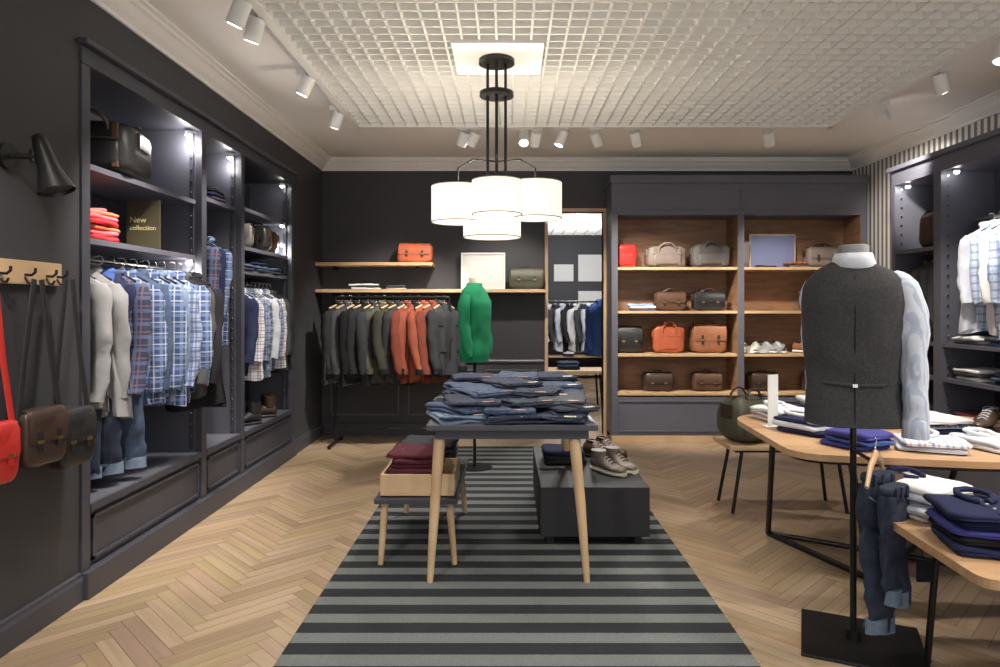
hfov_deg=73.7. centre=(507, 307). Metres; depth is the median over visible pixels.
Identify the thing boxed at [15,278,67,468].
crossbody bag
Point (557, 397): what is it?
jeans
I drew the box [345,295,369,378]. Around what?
jacket
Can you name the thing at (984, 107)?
trim
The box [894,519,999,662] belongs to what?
side table
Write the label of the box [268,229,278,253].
shoulder bag
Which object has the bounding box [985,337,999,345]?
shirts
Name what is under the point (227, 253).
shirt
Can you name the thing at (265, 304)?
plaid shirt
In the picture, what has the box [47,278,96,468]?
crossbody bag
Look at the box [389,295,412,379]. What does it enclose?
jacket
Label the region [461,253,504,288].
picture frame
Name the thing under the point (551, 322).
shirt
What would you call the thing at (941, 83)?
track spotlight
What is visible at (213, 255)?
shirt
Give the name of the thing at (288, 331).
shirt
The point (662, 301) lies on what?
satchel
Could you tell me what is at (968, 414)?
shirts
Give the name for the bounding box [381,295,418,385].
jacket
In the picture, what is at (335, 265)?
floating shelf
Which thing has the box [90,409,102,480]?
jeans
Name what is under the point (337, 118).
track spotlight
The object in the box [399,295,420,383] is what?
jacket
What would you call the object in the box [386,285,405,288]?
book stack
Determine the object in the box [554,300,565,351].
shirt
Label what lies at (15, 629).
baseboard
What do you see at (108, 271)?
shirt
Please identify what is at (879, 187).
wall
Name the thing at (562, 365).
jeans
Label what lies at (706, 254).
bag
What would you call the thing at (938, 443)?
shirts
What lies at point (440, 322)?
jacket
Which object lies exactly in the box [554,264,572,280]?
picture frame
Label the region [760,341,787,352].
sneakers
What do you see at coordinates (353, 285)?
book stack
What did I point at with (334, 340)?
jacket
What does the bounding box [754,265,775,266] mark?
wallet
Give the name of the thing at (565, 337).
shirt
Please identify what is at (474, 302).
mannequin
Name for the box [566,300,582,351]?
shirt
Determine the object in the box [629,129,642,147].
track spotlight
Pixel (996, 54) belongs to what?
track spotlight
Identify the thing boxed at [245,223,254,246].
shoulder bag
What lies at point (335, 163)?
trim
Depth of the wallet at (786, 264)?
7.00 m
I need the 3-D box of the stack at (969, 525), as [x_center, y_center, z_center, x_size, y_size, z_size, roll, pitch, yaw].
[1.609,0.721,2.249,0.315,0.174,0.322,0,0,11]
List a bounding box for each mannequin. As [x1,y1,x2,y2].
[457,277,492,471]
[799,243,931,666]
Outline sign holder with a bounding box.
[762,374,778,427]
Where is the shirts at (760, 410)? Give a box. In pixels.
[748,400,803,420]
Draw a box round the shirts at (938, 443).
[894,428,971,454]
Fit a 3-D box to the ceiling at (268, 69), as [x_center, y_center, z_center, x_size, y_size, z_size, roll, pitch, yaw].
[0.875,-1.705,2.925,6.050,0.150,9.050,0,0,0]
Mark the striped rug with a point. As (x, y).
(512, 597)
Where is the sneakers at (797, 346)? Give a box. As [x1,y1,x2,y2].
[792,340,802,351]
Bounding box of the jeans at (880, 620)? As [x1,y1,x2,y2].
[854,470,904,635]
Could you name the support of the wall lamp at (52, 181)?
attached to the wall at (40, 64)
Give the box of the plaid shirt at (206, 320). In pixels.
[169,261,212,392]
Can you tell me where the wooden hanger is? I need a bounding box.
[865,437,884,488]
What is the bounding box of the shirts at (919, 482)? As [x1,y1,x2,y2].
[886,465,973,522]
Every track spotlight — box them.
[225,0,252,29]
[242,9,265,44]
[295,68,315,97]
[328,105,344,129]
[456,129,469,147]
[467,129,480,147]
[517,129,530,146]
[529,129,541,147]
[554,129,568,147]
[589,129,602,147]
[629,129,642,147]
[761,129,775,147]
[873,99,890,123]
[931,65,951,95]
[991,36,999,65]
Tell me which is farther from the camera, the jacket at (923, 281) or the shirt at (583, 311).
the shirt at (583, 311)
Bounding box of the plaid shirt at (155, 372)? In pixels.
[118,257,168,403]
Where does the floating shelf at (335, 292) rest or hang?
attached to the wall at (366, 215)
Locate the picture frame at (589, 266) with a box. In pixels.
[578,255,601,303]
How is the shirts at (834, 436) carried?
on the wooden table at (806, 448)
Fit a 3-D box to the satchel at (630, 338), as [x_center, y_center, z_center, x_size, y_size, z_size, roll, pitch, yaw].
[1.290,0.336,7.126,0.313,0.287,0.155,0,0,0]
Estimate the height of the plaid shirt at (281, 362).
0.767 m
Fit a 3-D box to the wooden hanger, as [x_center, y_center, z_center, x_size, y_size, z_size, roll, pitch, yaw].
[1.455,0.601,2.640,0.021,0.177,0.321,0,0,40]
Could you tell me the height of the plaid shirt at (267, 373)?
0.810 m
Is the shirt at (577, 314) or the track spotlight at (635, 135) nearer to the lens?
the track spotlight at (635, 135)
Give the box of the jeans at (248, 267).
[245,263,254,270]
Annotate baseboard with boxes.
[0,423,323,657]
[323,423,434,434]
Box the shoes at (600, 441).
[582,436,626,457]
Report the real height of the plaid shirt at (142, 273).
0.803 m
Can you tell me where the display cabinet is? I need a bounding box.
[605,175,868,442]
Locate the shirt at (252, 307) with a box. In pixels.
[245,295,259,375]
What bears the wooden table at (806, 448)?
on the floor
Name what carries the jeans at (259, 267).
in the built-in wardrobe at (199, 460)
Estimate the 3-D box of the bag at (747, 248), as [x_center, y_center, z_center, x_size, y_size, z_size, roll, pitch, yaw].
[2.520,-0.570,7.130,0.135,0.286,0.111,0,0,0]
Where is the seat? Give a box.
[713,436,848,513]
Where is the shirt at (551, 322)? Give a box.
[548,300,558,350]
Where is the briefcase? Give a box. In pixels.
[508,266,544,288]
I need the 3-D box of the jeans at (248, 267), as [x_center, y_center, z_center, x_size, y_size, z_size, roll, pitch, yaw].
[-2.209,-0.327,5.338,0.290,0.064,0.295,0,0,0]
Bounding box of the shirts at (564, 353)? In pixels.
[562,352,573,355]
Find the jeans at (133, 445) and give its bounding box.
[120,381,146,468]
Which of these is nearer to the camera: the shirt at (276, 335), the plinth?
the plinth
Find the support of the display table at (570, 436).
on the striped rug
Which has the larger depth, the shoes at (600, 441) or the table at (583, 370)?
the table at (583, 370)
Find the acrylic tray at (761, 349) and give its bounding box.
[744,344,784,353]
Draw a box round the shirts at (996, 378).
[990,373,999,384]
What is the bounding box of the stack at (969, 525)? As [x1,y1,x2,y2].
[922,486,999,558]
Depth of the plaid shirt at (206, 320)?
4.13 m
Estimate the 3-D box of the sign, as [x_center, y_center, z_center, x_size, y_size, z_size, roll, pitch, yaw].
[-2.201,-0.500,4.064,0.200,0.300,0.093,0,0,-2]
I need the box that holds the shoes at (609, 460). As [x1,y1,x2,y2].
[590,446,638,476]
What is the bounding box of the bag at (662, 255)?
[644,242,685,266]
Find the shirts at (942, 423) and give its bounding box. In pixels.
[930,412,973,433]
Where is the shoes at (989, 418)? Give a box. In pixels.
[972,406,999,431]
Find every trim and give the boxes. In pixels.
[91,0,330,170]
[323,157,851,170]
[331,359,543,414]
[847,90,999,170]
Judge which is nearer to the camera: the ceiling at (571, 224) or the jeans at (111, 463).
the jeans at (111, 463)
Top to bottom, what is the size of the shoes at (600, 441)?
0.119 m
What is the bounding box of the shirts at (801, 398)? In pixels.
[795,395,805,406]
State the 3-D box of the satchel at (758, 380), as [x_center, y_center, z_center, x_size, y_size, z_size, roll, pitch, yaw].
[2.720,0.773,7.124,0.333,0.227,0.175,0,0,0]
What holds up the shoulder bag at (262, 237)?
on the built-in wardrobe at (199, 460)
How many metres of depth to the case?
7.12 m
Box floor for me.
[0,376,999,666]
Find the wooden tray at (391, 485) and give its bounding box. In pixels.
[380,458,459,497]
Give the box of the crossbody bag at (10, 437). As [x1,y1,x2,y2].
[0,299,20,483]
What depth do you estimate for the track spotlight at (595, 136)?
5.80 m
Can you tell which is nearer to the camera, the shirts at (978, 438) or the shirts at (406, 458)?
the shirts at (978, 438)
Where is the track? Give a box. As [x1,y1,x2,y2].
[244,0,348,121]
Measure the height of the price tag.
0.180 m
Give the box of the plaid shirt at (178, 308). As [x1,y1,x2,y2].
[142,259,187,406]
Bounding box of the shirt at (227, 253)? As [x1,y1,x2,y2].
[208,236,231,345]
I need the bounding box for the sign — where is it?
[126,200,160,249]
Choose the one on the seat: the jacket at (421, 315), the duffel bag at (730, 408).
the duffel bag at (730, 408)
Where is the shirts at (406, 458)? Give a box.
[386,443,445,473]
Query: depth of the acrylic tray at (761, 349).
6.98 m
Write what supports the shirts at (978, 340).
on the wardrobe at (959, 182)
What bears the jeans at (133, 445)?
hanging from the built-in wardrobe at (199, 460)
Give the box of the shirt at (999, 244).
[998,244,999,281]
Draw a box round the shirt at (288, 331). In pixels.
[263,283,291,370]
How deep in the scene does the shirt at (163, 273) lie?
4.00 m
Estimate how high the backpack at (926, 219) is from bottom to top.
0.335 m
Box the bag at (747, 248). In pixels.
[744,241,750,266]
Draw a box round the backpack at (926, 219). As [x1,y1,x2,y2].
[919,211,932,247]
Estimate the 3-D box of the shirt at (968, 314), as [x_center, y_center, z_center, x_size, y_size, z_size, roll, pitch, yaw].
[3.543,-0.251,4.876,0.426,0.893,0.168,0,0,20]
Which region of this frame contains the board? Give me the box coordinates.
[0,258,68,285]
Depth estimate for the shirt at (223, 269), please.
4.70 m
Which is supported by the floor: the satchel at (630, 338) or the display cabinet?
the display cabinet
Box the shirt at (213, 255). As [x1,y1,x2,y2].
[207,243,222,343]
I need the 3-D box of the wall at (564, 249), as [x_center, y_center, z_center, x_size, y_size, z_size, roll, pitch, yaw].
[1.050,-0.075,10.685,4.100,2.950,6.430,0,0,0]
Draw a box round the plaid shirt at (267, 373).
[245,281,273,377]
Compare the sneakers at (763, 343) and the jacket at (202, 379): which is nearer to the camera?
the jacket at (202, 379)
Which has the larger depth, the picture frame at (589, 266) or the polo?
the picture frame at (589, 266)
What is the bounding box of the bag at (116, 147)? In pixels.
[90,108,151,181]
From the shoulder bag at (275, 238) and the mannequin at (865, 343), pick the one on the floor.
the mannequin at (865, 343)
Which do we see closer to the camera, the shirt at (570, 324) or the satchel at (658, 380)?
the satchel at (658, 380)
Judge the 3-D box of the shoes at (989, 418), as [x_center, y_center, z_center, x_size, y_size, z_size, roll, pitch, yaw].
[2.612,0.599,3.543,0.307,0.119,0.236,0,0,-30]
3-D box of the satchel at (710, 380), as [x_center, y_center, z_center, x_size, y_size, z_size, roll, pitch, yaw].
[2.120,0.773,7.124,0.333,0.227,0.175,0,0,0]
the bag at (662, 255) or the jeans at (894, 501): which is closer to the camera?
the jeans at (894, 501)
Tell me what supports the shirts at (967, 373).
on the wardrobe at (959, 182)
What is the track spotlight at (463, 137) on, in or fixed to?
hanging from the ceiling at (268, 69)
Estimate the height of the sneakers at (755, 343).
0.119 m
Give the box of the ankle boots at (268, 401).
[260,394,276,417]
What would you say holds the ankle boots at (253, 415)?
on the built-in wardrobe at (199, 460)
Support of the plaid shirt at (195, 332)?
hanging from the built-in wardrobe at (199, 460)
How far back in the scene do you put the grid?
4.14 m
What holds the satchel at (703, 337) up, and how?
in the display cabinet
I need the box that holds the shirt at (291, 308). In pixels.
[267,283,294,372]
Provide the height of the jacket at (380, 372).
0.895 m
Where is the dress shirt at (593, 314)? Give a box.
[584,295,601,355]
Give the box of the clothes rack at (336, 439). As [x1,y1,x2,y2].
[327,296,450,449]
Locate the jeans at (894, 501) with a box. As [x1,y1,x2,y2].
[875,482,913,608]
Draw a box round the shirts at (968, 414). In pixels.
[954,412,980,416]
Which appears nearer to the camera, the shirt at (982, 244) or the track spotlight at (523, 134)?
the shirt at (982, 244)
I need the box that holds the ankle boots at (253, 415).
[245,400,261,425]
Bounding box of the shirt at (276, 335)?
[251,282,280,370]
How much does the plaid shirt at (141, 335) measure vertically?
0.825 m
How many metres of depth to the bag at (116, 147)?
3.56 m
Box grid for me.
[245,0,999,128]
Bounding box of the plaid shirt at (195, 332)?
[159,261,200,387]
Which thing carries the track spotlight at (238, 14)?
hanging from the track
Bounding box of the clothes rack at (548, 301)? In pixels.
[548,301,595,302]
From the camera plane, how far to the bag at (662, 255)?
7.02 m
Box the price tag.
[916,549,932,581]
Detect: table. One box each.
[426,414,597,582]
[548,367,601,407]
[737,414,999,579]
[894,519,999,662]
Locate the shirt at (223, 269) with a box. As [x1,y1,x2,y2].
[207,236,226,294]
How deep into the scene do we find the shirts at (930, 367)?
5.38 m
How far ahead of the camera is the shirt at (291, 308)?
6.14 m
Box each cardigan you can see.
[90,258,131,418]
[90,275,112,411]
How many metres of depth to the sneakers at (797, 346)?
7.11 m
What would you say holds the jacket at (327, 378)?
hanging from the clothes rack at (336, 439)
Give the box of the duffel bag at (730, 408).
[716,386,767,441]
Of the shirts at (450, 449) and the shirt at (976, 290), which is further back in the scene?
the shirt at (976, 290)
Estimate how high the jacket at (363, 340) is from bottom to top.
0.920 m
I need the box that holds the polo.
[90,208,119,242]
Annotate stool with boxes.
[374,458,467,564]
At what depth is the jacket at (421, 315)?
6.66 m
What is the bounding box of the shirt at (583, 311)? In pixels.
[581,300,590,351]
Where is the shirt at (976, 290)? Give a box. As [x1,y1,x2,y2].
[969,212,999,330]
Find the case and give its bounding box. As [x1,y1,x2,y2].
[397,241,433,261]
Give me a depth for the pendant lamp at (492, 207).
4.00 m
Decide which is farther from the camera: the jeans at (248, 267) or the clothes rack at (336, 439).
the clothes rack at (336, 439)
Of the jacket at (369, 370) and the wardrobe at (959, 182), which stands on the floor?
the wardrobe at (959, 182)
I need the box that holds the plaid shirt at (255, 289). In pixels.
[247,281,274,357]
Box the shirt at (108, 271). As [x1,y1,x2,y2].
[95,255,147,404]
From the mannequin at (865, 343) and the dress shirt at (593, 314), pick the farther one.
the dress shirt at (593, 314)
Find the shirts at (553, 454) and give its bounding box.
[542,443,586,464]
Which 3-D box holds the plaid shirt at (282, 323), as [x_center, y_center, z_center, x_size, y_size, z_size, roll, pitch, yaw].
[-2.200,0.164,5.829,0.480,0.782,0.173,0,0,-18]
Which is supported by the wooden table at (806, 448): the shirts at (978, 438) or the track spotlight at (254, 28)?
the shirts at (978, 438)
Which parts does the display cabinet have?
framed panel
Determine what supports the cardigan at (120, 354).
hanging from the built-in wardrobe at (199, 460)
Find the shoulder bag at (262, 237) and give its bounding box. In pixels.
[249,221,271,250]
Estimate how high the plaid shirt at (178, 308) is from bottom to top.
0.878 m
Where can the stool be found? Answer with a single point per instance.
(461, 488)
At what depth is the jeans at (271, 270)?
5.93 m
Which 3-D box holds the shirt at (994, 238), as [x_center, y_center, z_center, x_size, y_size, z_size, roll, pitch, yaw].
[3.542,-0.269,4.572,0.434,0.856,0.155,0,0,22]
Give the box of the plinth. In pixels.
[533,447,649,541]
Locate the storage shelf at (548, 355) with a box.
[548,355,601,377]
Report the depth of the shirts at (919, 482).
2.52 m
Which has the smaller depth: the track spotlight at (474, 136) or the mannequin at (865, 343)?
the mannequin at (865, 343)
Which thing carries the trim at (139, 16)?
attached to the wall at (40, 64)
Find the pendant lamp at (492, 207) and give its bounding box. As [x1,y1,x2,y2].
[431,40,561,240]
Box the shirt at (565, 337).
[561,300,572,352]
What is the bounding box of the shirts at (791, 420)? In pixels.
[772,408,825,437]
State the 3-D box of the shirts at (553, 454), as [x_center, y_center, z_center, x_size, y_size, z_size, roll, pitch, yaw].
[0.386,1.007,4.599,0.315,0.100,0.323,0,0,0]
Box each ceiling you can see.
[146,0,999,156]
[548,213,601,235]
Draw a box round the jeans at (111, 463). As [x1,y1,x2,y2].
[100,373,122,474]
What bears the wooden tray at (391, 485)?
on the stool
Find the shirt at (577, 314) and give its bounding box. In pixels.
[574,303,586,351]
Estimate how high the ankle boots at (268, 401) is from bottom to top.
0.180 m
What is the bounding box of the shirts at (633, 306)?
[625,303,655,310]
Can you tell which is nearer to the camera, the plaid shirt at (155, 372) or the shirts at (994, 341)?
the plaid shirt at (155, 372)
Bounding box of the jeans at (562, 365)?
[557,361,579,369]
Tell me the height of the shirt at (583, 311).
0.813 m
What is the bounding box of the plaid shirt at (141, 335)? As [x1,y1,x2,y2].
[101,256,152,400]
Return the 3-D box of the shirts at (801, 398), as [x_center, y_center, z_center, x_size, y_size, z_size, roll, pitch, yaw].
[1.952,0.597,4.073,0.302,0.143,0.350,0,0,6]
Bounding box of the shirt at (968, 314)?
[957,213,994,333]
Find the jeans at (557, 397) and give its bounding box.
[425,371,600,425]
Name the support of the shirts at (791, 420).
on the wooden table at (806, 448)
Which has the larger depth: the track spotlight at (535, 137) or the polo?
the track spotlight at (535, 137)
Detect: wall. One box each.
[0,0,321,620]
[322,171,852,434]
[548,235,601,375]
[853,113,999,268]
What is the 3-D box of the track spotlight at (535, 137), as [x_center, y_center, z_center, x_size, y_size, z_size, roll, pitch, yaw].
[0.240,-1.500,5.833,0.120,0.192,0.152,0,0,0]
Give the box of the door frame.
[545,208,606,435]
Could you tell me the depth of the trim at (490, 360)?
7.34 m
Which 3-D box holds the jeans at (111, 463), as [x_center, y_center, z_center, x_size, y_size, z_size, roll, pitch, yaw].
[-2.217,0.583,3.550,0.317,0.616,0.143,0,0,-15]
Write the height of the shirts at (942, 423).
0.091 m
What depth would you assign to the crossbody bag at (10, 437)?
2.59 m
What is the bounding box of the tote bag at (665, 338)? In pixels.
[651,321,684,352]
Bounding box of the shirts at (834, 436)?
[819,427,896,451]
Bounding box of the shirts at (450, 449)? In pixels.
[401,434,457,457]
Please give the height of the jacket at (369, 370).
0.874 m
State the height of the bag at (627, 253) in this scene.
0.258 m
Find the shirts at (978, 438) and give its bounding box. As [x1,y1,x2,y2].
[947,427,999,453]
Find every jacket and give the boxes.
[165,263,224,410]
[175,262,215,399]
[321,295,344,385]
[330,295,352,379]
[338,295,361,385]
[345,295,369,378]
[355,295,381,385]
[365,295,386,373]
[371,295,395,383]
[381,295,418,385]
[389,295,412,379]
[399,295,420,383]
[406,295,444,383]
[416,295,447,384]
[426,295,466,377]
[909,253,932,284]
[919,259,932,338]
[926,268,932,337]
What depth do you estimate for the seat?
4.54 m
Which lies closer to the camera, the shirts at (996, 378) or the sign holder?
the sign holder
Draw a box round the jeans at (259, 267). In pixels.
[247,262,268,272]
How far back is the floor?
3.54 m
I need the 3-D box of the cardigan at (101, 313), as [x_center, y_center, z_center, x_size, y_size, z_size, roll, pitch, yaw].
[-2.252,0.129,3.428,0.422,0.833,0.178,0,0,-9]
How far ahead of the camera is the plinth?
3.90 m
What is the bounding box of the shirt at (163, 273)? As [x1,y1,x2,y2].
[150,260,191,401]
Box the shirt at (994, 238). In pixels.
[987,230,999,329]
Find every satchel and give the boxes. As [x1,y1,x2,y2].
[618,326,643,352]
[642,370,673,390]
[653,288,686,310]
[689,321,726,352]
[690,288,725,310]
[690,370,722,390]
[746,370,778,390]
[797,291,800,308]
[799,372,805,389]
[802,243,837,266]
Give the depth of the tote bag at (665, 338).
7.06 m
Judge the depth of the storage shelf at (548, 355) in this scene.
13.20 m
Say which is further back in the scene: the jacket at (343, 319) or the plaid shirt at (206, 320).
the jacket at (343, 319)
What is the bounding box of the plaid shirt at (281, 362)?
[259,282,287,367]
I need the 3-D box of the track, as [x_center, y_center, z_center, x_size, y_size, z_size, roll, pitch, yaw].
[0.755,-1.613,2.672,4.250,0.030,6.345,0,0,0]
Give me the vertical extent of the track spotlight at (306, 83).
0.192 m
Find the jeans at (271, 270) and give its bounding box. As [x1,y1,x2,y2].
[267,268,281,274]
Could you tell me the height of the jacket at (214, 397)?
0.938 m
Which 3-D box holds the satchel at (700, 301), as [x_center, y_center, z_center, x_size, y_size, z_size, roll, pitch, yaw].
[2.140,-0.091,7.124,0.362,0.242,0.175,0,0,0]
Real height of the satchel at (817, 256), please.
0.268 m
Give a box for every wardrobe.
[78,37,297,599]
[887,128,999,497]
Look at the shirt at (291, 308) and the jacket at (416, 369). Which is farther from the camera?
the jacket at (416, 369)
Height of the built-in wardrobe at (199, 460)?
2.690 m
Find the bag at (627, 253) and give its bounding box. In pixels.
[618,244,636,266]
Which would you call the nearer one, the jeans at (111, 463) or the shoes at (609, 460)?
the jeans at (111, 463)
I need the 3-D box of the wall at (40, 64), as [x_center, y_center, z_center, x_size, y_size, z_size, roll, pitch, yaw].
[-2.335,-0.115,2.875,0.570,3.030,8.950,0,0,0]
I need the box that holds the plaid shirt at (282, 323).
[256,282,284,369]
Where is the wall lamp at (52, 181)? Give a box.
[0,133,75,196]
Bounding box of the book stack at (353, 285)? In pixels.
[349,283,379,288]
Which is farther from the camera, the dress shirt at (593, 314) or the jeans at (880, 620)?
the dress shirt at (593, 314)
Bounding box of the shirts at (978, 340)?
[952,335,999,344]
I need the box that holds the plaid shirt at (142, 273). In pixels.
[129,258,173,395]
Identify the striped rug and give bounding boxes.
[273,446,760,666]
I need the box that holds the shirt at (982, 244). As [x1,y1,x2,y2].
[977,219,999,335]
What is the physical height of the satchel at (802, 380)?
0.227 m
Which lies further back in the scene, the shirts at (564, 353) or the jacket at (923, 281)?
the shirts at (564, 353)
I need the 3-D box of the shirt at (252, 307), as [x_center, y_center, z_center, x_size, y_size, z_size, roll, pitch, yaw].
[-2.198,0.161,5.263,0.447,0.776,0.241,0,0,-6]
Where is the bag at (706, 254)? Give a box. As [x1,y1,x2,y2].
[689,240,729,266]
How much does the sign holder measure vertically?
0.290 m
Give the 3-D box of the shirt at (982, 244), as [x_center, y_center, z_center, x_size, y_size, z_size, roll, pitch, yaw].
[3.537,-0.250,4.658,0.436,0.892,0.196,0,0,24]
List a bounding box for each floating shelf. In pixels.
[315,262,434,269]
[315,289,545,295]
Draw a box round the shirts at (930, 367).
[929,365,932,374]
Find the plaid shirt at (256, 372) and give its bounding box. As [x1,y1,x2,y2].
[245,288,265,379]
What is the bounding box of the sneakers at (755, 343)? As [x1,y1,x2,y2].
[744,341,759,352]
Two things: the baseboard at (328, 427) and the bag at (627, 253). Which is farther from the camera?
the baseboard at (328, 427)
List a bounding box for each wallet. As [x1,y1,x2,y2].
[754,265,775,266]
[783,262,808,266]
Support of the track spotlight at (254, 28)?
hanging from the track
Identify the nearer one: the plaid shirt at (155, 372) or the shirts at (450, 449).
the plaid shirt at (155, 372)
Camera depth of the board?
2.81 m
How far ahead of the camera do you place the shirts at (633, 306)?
7.03 m
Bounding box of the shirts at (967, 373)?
[953,367,999,382]
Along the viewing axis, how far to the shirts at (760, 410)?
3.94 m
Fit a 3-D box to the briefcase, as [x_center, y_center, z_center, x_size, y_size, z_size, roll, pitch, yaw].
[0.200,-0.326,7.185,0.392,0.260,0.154,0,0,0]
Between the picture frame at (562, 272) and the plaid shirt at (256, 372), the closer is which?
the plaid shirt at (256, 372)
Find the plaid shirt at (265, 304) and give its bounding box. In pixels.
[245,287,270,371]
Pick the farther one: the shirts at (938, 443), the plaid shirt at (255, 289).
the plaid shirt at (255, 289)
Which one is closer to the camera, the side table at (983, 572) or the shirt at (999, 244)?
the side table at (983, 572)

